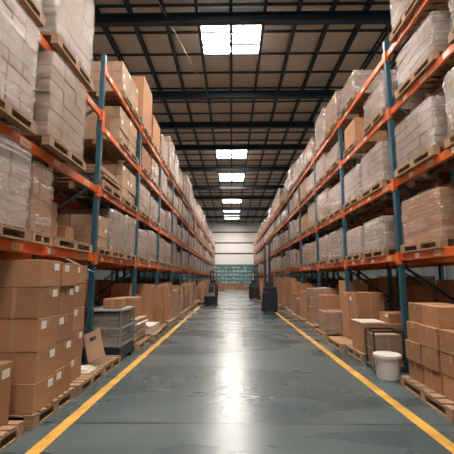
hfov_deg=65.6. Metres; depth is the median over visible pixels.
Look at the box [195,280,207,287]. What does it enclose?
carton
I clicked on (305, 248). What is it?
load
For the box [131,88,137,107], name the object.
carton
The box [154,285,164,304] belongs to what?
carton
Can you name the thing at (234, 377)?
floor
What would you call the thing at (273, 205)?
load
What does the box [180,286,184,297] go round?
carton
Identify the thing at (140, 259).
wooden pallet
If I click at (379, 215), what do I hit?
beam
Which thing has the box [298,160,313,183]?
beam
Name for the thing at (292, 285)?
carton
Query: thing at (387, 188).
beam
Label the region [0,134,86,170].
wooden pallet
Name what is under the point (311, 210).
load
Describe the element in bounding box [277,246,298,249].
wooden pallet
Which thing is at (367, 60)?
purlin
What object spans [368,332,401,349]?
carton
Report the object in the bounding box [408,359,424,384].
carton
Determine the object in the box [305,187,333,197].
wooden pallet
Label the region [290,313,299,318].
wooden pallet
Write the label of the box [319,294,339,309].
carton
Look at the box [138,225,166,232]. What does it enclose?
wooden pallet
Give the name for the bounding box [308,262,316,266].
wooden pallet
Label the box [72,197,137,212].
wooden pallet
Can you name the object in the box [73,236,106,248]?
carton
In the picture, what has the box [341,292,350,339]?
carton
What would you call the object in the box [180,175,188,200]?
load
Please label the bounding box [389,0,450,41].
wooden pallet
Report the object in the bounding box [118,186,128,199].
carton
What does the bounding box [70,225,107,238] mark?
carton
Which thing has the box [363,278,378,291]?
carton
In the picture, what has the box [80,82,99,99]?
carton
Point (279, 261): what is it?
load
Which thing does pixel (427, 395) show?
wooden pallet
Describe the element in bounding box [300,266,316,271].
beam
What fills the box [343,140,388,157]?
wooden pallet
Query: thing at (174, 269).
beam
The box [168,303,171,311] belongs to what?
carton
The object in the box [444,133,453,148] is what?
wooden pallet
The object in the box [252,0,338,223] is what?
purlin
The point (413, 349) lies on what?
carton
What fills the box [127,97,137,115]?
carton
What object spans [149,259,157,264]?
wooden pallet
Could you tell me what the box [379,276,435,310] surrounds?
carton
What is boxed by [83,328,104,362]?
cardboard
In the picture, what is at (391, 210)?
beam
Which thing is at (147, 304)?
carton
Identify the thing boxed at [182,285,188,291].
carton
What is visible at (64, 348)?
carton
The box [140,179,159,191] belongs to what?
wooden pallet
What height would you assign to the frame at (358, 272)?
6.250 m
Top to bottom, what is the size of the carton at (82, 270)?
0.270 m
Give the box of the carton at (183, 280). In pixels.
[174,279,190,282]
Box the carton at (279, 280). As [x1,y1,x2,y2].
[278,279,281,303]
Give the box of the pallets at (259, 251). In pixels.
[204,238,262,274]
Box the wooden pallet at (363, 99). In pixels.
[339,92,371,118]
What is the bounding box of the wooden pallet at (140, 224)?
[133,218,158,227]
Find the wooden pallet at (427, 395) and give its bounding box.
[400,376,453,422]
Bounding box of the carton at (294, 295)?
[292,293,297,311]
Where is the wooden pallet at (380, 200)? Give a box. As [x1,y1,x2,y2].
[343,195,407,209]
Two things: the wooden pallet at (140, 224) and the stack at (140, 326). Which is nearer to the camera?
the stack at (140, 326)
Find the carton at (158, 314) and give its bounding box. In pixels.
[153,305,163,324]
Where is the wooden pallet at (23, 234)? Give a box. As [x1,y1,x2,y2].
[0,222,30,240]
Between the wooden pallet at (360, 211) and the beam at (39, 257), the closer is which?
the beam at (39, 257)
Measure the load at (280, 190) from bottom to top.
1.153 m
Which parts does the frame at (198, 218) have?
post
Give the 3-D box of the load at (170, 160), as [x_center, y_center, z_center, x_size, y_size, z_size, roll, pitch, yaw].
[-2.859,-2.943,14.751,1.174,1.414,1.158,0,-8,1]
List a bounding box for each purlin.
[92,0,160,134]
[123,0,210,222]
[158,0,217,222]
[194,0,224,222]
[229,0,232,223]
[238,0,267,223]
[245,0,302,223]
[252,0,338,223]
[259,0,373,223]
[359,24,391,69]
[390,35,412,68]
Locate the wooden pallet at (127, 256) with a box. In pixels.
[125,253,135,260]
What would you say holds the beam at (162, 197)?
attached to the frame at (160, 166)
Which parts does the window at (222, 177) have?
pane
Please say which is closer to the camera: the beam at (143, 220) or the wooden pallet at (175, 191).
the beam at (143, 220)
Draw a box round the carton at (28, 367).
[0,345,56,383]
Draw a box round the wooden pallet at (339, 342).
[327,336,352,350]
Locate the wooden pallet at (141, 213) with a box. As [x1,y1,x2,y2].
[117,209,150,220]
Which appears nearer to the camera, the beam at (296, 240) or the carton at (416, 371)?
the carton at (416, 371)
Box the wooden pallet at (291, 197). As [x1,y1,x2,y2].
[284,194,293,200]
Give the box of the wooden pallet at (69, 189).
[51,181,121,201]
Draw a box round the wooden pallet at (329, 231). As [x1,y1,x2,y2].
[300,229,334,236]
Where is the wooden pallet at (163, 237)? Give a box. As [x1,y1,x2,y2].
[160,235,177,240]
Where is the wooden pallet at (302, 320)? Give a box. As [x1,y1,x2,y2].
[297,317,306,323]
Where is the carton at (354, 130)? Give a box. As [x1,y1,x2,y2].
[344,118,388,149]
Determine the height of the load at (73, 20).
1.537 m
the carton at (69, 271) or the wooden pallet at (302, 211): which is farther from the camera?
the wooden pallet at (302, 211)
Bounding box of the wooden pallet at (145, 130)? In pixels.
[133,124,152,143]
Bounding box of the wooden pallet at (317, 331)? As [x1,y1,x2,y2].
[314,328,342,338]
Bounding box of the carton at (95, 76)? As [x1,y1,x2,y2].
[90,72,99,81]
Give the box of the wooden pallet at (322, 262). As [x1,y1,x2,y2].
[318,259,338,264]
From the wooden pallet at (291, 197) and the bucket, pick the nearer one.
the bucket
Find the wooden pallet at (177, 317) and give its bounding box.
[172,314,180,320]
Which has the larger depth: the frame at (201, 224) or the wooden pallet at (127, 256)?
the frame at (201, 224)
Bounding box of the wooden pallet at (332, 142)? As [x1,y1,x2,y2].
[314,139,344,155]
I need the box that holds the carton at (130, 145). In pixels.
[128,140,135,154]
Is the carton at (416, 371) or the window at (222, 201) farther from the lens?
the window at (222, 201)
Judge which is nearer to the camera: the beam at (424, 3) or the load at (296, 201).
the beam at (424, 3)
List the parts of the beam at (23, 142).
plate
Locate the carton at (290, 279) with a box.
[289,278,307,281]
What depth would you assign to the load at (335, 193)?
10.39 m
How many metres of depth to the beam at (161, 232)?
13.58 m
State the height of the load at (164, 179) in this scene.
0.766 m
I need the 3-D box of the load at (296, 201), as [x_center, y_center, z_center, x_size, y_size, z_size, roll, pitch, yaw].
[3.842,-1.345,16.740,1.176,0.743,1.234,0,-8,1]
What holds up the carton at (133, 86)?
on the carton at (133, 95)
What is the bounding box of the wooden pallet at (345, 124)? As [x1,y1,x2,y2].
[324,119,352,140]
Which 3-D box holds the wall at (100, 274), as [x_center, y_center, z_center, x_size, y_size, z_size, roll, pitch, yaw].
[-14.730,-0.264,25.509,0.230,11.000,66.000,0,-8,1]
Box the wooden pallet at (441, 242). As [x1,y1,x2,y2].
[400,237,453,252]
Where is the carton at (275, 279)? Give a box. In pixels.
[273,277,280,282]
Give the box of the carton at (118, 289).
[111,283,131,296]
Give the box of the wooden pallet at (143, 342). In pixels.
[133,336,149,350]
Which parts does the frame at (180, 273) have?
post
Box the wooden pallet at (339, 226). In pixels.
[307,224,342,231]
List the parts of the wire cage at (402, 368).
corner post, panel, corner post, panel, corner post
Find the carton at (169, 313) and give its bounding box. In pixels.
[168,310,171,319]
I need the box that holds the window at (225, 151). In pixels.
[216,150,246,157]
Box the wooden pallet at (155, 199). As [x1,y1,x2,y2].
[154,198,173,206]
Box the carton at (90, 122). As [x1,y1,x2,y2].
[84,117,97,128]
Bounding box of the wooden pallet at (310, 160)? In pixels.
[304,157,320,169]
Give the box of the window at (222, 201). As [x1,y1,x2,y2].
[222,201,240,202]
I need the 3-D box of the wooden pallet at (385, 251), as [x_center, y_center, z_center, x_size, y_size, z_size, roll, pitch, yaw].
[3.707,0.575,7.508,1.200,0.144,1.130,0,-8,1]
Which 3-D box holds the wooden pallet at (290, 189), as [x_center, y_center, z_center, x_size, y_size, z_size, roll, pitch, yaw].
[3.828,-1.868,18.253,1.200,0.144,1.407,0,-8,1]
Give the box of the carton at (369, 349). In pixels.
[368,347,402,365]
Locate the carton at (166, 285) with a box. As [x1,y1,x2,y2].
[154,284,168,302]
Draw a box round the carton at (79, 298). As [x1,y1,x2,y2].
[74,283,85,307]
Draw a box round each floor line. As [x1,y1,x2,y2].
[25,304,201,453]
[248,291,453,453]
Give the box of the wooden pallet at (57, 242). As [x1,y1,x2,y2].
[14,236,92,252]
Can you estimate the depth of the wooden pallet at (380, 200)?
8.86 m
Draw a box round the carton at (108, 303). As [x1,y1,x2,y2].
[103,298,125,308]
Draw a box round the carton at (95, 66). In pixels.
[91,61,100,71]
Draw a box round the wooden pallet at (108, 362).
[86,355,120,374]
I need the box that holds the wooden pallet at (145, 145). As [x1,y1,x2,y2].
[136,142,160,158]
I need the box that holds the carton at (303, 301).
[300,291,306,317]
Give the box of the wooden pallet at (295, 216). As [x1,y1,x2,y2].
[283,215,303,221]
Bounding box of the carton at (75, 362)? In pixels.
[70,353,81,381]
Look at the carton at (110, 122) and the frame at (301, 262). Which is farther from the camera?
the frame at (301, 262)
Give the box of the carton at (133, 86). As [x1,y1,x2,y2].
[131,78,137,98]
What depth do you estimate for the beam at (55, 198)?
7.56 m
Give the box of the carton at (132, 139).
[128,130,135,148]
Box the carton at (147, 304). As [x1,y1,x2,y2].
[141,298,154,312]
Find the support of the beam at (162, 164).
attached to the frame at (160, 166)
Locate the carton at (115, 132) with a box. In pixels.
[103,128,127,148]
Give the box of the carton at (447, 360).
[440,351,453,378]
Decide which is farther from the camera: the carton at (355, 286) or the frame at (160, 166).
the frame at (160, 166)
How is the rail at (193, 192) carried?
attached to the purlin
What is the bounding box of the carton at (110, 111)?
[104,106,128,127]
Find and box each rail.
[94,1,390,7]
[129,70,368,74]
[150,86,343,89]
[152,100,329,102]
[152,112,320,114]
[160,131,315,133]
[171,140,309,141]
[176,153,301,154]
[178,159,296,160]
[179,165,290,165]
[187,174,287,175]
[189,178,286,179]
[190,182,284,182]
[192,189,278,189]
[193,192,276,192]
[194,195,275,195]
[195,200,273,200]
[203,212,267,212]
[205,214,267,214]
[206,221,263,221]
[236,202,272,202]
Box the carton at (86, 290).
[85,281,88,301]
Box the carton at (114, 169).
[101,164,128,179]
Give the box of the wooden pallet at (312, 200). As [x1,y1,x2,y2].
[299,195,318,204]
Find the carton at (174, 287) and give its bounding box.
[172,285,179,289]
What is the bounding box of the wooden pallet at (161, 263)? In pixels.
[159,261,166,265]
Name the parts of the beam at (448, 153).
plate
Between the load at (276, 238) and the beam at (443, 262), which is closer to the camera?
the beam at (443, 262)
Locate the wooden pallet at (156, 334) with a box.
[145,328,162,339]
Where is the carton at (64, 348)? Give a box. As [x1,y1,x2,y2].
[55,337,71,369]
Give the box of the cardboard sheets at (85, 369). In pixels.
[81,365,96,373]
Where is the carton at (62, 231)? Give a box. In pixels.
[57,226,73,239]
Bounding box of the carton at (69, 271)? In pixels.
[60,262,77,285]
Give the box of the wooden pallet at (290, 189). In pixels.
[287,186,297,195]
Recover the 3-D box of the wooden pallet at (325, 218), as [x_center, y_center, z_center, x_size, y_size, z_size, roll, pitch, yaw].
[3.755,-0.185,11.844,1.200,0.144,1.405,0,-8,1]
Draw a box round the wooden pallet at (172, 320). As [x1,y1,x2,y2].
[164,318,175,325]
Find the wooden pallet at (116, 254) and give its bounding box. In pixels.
[111,250,124,258]
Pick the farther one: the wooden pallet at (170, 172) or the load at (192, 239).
the load at (192, 239)
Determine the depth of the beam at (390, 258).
7.55 m
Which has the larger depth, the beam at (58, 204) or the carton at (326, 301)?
the carton at (326, 301)
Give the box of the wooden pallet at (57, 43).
[38,33,93,90]
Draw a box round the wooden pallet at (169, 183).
[167,179,179,188]
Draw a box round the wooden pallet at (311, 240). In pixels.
[289,238,315,242]
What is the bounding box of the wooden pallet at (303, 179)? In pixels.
[292,178,306,188]
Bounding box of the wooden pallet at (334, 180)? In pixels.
[315,175,339,187]
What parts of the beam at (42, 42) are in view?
plate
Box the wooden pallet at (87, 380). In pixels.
[70,368,103,396]
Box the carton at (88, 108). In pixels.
[86,106,97,117]
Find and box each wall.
[86,270,129,279]
[113,222,352,289]
[207,222,263,263]
[324,266,453,283]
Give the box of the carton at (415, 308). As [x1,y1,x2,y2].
[408,302,453,323]
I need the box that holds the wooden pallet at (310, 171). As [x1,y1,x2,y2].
[298,169,313,179]
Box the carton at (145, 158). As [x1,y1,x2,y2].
[103,145,150,172]
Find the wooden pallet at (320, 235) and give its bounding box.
[294,234,324,239]
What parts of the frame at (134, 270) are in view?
post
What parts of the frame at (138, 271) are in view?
post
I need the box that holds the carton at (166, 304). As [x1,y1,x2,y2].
[164,302,167,320]
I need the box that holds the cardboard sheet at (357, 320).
[351,319,385,322]
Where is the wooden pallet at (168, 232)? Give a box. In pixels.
[152,230,171,236]
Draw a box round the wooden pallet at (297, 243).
[285,241,309,245]
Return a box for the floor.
[0,289,453,453]
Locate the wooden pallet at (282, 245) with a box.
[280,244,303,247]
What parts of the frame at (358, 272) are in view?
post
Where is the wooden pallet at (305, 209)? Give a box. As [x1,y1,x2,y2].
[293,204,310,211]
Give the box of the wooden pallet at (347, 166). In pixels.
[324,158,361,176]
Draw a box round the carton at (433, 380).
[423,365,443,394]
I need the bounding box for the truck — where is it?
[198,285,217,305]
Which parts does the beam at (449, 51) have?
plate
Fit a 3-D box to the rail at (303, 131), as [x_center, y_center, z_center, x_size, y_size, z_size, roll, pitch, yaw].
[0.300,-5.976,22.298,30.000,0.070,0.070,0,-8,1]
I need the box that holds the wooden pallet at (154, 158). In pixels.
[151,157,168,170]
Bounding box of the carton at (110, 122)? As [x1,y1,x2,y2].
[105,117,128,138]
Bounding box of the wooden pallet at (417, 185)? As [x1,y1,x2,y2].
[360,179,442,199]
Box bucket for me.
[372,351,401,380]
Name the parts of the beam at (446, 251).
plate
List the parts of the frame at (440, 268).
post, post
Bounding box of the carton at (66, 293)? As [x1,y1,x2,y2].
[57,286,74,314]
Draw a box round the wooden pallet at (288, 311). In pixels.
[285,309,293,314]
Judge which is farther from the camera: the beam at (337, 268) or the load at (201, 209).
the load at (201, 209)
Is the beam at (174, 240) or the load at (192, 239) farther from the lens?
the load at (192, 239)
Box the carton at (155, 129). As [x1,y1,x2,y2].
[136,115,159,151]
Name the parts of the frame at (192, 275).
post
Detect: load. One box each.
[0,0,39,118]
[0,134,31,227]
[7,52,87,159]
[21,0,41,11]
[25,164,52,233]
[28,0,94,77]
[59,208,124,251]
[83,311,131,346]
[100,183,149,214]
[122,215,135,254]
[133,197,158,221]
[135,158,158,183]
[137,229,147,257]
[143,230,157,259]
[144,207,165,227]
[146,170,167,194]
[149,134,167,164]
[154,185,172,202]
[159,238,165,261]
[160,214,176,236]
[161,194,177,208]
[162,137,173,174]
[165,211,171,231]
[165,242,171,262]
[167,154,178,181]
[167,197,181,212]
[169,169,182,190]
[169,243,176,264]
[172,290,180,314]
[174,178,186,197]
[174,282,193,304]
[175,204,185,217]
[176,225,181,239]
[176,252,180,265]
[177,209,188,221]
[177,251,184,266]
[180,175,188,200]
[180,294,183,311]
[182,229,185,241]
[184,181,191,206]
[185,231,188,244]
[185,252,187,266]
[189,255,193,267]
[191,237,193,248]
[192,190,193,210]
[193,199,196,213]
[201,209,202,225]
[272,201,279,215]
[274,195,283,210]
[275,235,280,248]
[275,258,278,268]
[277,188,283,207]
[278,256,285,268]
[281,233,285,244]
[282,257,285,267]
[284,179,294,197]
[284,205,287,216]
[285,231,288,241]
[286,250,292,266]
[287,164,294,190]
[287,287,289,307]
[289,199,303,211]
[289,220,295,238]
[289,250,299,265]
[293,159,307,183]
[294,190,310,207]
[294,298,299,314]
[295,217,301,235]
[295,251,299,264]
[298,150,313,174]
[302,243,311,263]
[305,137,328,163]
[306,172,329,192]
[306,288,338,322]
[308,202,341,226]
[308,242,316,262]
[314,107,337,149]
[315,154,339,181]
[316,188,361,220]
[318,235,330,260]
[318,310,342,333]
[325,91,364,134]
[325,141,363,169]
[329,183,381,213]
[329,229,352,257]
[340,69,398,111]
[343,164,405,202]
[346,226,364,254]
[360,141,438,191]
[363,81,437,127]
[363,215,430,251]
[389,0,443,29]
[394,97,448,168]
[395,11,453,88]
[401,187,453,243]
[442,67,453,134]
[448,0,453,27]
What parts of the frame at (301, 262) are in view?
post, post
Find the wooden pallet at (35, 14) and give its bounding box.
[15,0,45,27]
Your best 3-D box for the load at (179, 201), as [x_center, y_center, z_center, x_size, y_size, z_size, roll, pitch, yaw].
[-2.830,-1.021,17.364,1.180,0.719,1.101,0,-8,1]
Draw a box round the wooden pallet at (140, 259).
[137,256,148,262]
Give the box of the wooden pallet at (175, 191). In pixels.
[169,187,183,195]
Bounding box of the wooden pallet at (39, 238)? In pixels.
[3,230,51,245]
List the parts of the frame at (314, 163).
post, post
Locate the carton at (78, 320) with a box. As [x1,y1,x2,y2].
[73,306,84,331]
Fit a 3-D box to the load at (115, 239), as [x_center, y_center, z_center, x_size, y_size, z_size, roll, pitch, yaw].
[-2.982,0.098,7.820,1.176,0.881,0.936,0,-8,1]
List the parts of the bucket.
lid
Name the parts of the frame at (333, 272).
post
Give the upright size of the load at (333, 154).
0.525 m
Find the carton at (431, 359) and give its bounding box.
[421,345,441,372]
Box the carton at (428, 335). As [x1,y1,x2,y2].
[418,324,444,350]
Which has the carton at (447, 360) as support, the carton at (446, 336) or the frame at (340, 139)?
the carton at (446, 336)
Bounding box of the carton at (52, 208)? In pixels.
[48,201,56,221]
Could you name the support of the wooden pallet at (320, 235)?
on the beam at (296, 240)
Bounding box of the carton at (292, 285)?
[289,282,309,290]
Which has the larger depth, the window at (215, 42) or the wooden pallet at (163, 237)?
the wooden pallet at (163, 237)
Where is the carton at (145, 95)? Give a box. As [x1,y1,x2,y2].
[129,76,152,135]
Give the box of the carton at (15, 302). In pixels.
[0,286,59,318]
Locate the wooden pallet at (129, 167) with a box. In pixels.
[124,165,151,179]
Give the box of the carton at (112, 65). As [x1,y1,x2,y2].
[107,61,130,84]
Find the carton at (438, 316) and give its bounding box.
[422,305,453,328]
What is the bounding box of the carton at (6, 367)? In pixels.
[0,361,12,426]
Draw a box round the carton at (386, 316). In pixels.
[379,311,409,322]
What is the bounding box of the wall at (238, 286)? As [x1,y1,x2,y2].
[113,222,352,289]
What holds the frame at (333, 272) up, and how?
on the floor
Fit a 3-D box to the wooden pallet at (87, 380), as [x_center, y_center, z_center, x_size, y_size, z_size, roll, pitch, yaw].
[-2.622,2.307,5.293,1.200,0.144,0.980,0,-8,1]
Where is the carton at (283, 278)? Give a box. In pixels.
[282,277,299,280]
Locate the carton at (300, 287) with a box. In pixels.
[297,284,321,297]
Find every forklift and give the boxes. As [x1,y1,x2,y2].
[208,270,217,296]
[249,266,260,299]
[261,243,277,311]
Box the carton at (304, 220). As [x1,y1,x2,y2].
[301,213,308,231]
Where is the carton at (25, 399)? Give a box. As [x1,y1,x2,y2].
[9,373,54,414]
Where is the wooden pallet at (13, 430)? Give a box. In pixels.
[0,420,24,451]
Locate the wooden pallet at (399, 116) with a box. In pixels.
[362,108,418,136]
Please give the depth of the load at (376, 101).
7.18 m
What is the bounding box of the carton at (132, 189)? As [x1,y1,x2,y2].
[129,182,135,196]
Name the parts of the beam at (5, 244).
plate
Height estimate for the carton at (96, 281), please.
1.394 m
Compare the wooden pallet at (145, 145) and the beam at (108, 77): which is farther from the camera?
the wooden pallet at (145, 145)
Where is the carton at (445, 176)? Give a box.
[428,171,450,188]
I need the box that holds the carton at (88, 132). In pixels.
[83,128,96,145]
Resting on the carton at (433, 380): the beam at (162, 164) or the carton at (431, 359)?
the carton at (431, 359)
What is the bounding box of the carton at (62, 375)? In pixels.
[53,363,70,398]
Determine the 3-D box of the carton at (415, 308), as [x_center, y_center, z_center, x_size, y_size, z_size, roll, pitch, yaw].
[2.987,1.251,5.132,0.483,0.272,0.390,0,-8,2]
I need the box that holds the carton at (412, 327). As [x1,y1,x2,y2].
[406,321,420,342]
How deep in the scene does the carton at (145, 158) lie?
10.05 m
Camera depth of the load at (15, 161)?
3.97 m
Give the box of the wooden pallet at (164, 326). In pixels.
[159,323,168,331]
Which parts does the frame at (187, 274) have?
post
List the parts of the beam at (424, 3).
plate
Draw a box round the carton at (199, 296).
[197,292,202,298]
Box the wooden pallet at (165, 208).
[161,205,178,212]
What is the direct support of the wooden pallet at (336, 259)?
on the beam at (341, 264)
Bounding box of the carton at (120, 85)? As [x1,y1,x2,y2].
[105,82,130,100]
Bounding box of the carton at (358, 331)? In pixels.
[351,320,388,352]
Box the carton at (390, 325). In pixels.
[386,322,402,353]
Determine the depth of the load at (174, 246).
15.67 m
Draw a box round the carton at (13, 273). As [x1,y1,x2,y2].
[0,260,60,286]
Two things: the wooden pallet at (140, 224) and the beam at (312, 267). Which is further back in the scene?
the beam at (312, 267)
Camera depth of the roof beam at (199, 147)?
23.76 m
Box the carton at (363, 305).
[349,292,384,339]
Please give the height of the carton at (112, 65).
0.260 m
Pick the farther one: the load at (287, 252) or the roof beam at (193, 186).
the roof beam at (193, 186)
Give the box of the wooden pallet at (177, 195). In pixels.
[175,194,186,201]
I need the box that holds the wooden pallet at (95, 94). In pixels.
[85,90,140,123]
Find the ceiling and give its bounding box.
[91,0,409,220]
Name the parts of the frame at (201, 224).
post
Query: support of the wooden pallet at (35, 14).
on the beam at (42, 42)
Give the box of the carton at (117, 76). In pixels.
[106,71,130,94]
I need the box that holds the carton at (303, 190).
[300,179,306,199]
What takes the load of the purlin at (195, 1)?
on the roof beam
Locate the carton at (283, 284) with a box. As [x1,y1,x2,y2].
[280,281,288,292]
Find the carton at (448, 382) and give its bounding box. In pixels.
[442,374,453,400]
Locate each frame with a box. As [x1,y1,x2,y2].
[32,53,106,364]
[94,117,141,305]
[103,268,118,282]
[110,269,139,283]
[122,152,161,284]
[130,271,154,282]
[143,184,173,283]
[158,198,182,285]
[167,202,189,284]
[175,211,194,280]
[182,218,198,286]
[186,224,201,282]
[270,224,285,281]
[274,217,292,276]
[280,209,300,278]
[287,191,312,283]
[298,183,328,287]
[313,151,352,287]
[331,232,360,287]
[337,112,393,310]
[354,228,391,280]
[382,40,453,371]
[392,204,443,310]
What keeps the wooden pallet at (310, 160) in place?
on the beam at (311, 163)
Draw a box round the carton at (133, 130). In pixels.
[129,120,136,139]
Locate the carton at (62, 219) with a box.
[56,214,70,225]
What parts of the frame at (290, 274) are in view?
post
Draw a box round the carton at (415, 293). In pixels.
[406,285,437,311]
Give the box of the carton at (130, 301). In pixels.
[110,297,141,316]
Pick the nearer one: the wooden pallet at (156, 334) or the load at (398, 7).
the load at (398, 7)
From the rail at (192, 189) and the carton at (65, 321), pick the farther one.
the rail at (192, 189)
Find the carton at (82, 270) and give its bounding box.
[77,265,86,283]
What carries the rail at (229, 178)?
attached to the purlin
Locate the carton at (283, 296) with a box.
[280,293,287,305]
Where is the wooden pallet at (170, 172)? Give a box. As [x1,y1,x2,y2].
[162,169,174,179]
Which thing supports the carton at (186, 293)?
on the carton
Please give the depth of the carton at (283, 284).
18.46 m
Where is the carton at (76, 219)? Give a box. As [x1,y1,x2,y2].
[70,214,107,228]
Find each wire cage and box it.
[81,306,134,358]
[364,328,405,372]
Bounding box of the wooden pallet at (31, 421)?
[8,387,74,429]
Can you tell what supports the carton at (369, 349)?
on the wire cage at (402, 368)
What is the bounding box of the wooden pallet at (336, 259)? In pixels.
[329,257,357,263]
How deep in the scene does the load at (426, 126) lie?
5.60 m
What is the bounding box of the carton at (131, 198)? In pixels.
[129,193,133,203]
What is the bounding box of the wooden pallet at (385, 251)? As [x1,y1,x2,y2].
[363,248,416,258]
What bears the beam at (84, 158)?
attached to the frame at (101, 104)
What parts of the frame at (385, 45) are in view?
post, post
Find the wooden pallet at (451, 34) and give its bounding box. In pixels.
[448,28,453,43]
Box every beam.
[0,121,101,197]
[0,238,97,264]
[0,250,31,259]
[14,0,104,121]
[36,255,89,265]
[50,193,82,208]
[50,200,68,208]
[82,155,92,163]
[93,10,391,26]
[95,252,137,267]
[96,262,124,270]
[96,267,111,269]
[98,185,138,219]
[101,120,140,173]
[104,64,141,131]
[126,265,144,271]
[136,260,158,270]
[138,212,159,232]
[140,166,160,196]
[141,126,161,164]
[151,90,341,99]
[157,121,315,128]
[159,229,173,241]
[159,265,172,271]
[161,163,174,185]
[161,194,173,211]
[172,268,181,272]
[173,238,182,247]
[174,144,307,150]
[174,182,183,198]
[174,209,182,221]
[179,166,289,171]
[192,185,283,188]
[194,196,275,199]
[201,207,271,210]
[205,216,267,217]
[287,182,297,199]
[288,206,298,220]
[288,236,299,246]
[289,267,300,272]
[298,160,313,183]
[298,189,314,209]
[299,226,315,240]
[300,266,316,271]
[313,122,338,162]
[314,162,339,193]
[315,210,342,232]
[317,260,344,270]
[327,267,344,271]
[337,53,384,128]
[339,109,388,168]
[341,180,393,217]
[344,252,398,268]
[348,212,382,228]
[350,263,385,270]
[360,267,386,270]
[382,0,429,63]
[385,182,451,215]
[386,42,453,120]
[389,256,453,268]
[391,145,453,190]
[392,264,437,268]
[396,246,453,263]
[405,262,453,265]
[441,263,453,265]
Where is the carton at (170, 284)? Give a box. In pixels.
[147,283,171,293]
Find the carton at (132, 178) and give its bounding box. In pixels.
[129,171,135,185]
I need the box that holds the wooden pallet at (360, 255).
[345,253,394,260]
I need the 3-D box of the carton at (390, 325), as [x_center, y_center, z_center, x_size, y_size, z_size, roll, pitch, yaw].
[3.465,2.214,7.129,0.523,0.562,0.623,0,-8,1]
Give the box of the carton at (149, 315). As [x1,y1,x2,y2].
[140,312,152,321]
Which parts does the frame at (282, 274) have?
post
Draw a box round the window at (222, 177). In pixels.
[219,172,243,180]
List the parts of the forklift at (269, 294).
mast rail, seat, mast rail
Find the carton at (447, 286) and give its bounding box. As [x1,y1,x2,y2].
[436,280,453,303]
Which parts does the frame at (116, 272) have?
post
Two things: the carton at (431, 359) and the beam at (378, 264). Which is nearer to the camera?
the carton at (431, 359)
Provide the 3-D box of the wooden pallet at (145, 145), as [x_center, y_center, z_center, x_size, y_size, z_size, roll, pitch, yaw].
[-2.937,-2.564,11.877,1.200,0.144,1.147,0,-8,1]
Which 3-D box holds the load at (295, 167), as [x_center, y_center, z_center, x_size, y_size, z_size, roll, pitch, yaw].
[3.826,-2.624,16.890,1.177,0.955,1.350,0,-8,1]
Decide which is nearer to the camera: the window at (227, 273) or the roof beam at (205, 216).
the roof beam at (205, 216)
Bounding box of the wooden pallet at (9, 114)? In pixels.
[0,95,36,134]
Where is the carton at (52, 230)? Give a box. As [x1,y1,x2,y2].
[48,220,57,235]
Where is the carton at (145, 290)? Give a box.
[136,284,153,297]
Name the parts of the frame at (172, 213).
post, post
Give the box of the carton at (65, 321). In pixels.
[56,312,73,342]
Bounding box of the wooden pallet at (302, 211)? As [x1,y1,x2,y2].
[288,210,307,215]
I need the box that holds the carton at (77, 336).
[71,329,83,357]
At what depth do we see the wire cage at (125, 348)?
6.82 m
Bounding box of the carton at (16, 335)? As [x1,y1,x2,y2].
[0,315,57,351]
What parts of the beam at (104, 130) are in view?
plate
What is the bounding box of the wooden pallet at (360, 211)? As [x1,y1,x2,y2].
[328,207,382,219]
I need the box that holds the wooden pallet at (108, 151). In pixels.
[82,138,138,164]
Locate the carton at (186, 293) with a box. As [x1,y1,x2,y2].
[185,292,188,299]
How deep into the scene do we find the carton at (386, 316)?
7.00 m
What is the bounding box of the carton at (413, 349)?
[405,339,421,363]
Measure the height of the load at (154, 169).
0.725 m
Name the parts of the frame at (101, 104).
post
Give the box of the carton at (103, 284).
[98,280,112,305]
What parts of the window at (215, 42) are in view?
pane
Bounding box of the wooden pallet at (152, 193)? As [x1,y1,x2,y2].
[148,190,167,200]
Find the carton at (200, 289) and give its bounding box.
[197,287,202,292]
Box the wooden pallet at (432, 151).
[394,145,453,177]
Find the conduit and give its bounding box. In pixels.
[157,0,244,161]
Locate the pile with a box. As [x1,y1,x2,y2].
[49,164,120,194]
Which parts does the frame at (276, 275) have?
post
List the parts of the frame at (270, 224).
post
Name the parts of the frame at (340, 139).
post, post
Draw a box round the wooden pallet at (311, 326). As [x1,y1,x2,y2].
[305,321,318,329]
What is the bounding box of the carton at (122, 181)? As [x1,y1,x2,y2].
[113,175,129,191]
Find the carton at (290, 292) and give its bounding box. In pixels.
[289,291,296,300]
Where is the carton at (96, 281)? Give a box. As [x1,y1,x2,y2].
[86,280,98,305]
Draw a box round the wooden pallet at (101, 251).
[78,247,110,256]
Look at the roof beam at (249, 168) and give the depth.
28.54 m
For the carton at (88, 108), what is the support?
on the carton at (90, 122)
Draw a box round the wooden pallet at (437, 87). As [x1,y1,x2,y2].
[395,50,453,99]
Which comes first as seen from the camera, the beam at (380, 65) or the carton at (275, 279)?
the beam at (380, 65)
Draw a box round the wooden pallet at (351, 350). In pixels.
[347,345,402,361]
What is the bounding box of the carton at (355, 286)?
[339,281,367,302]
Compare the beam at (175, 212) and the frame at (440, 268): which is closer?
the frame at (440, 268)
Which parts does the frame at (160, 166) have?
post, post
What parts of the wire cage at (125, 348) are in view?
panel, rail, rail, rail, lid, corner post, panel, corner post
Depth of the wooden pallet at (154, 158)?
13.13 m
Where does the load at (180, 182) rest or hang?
on the wooden pallet at (175, 191)
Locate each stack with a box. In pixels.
[129,316,147,342]
[145,322,159,333]
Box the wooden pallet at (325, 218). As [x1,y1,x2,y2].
[316,216,363,226]
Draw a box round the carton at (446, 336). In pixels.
[438,329,453,355]
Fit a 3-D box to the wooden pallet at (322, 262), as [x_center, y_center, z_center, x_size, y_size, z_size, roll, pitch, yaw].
[3.771,1.181,11.712,1.200,0.144,1.185,0,-8,1]

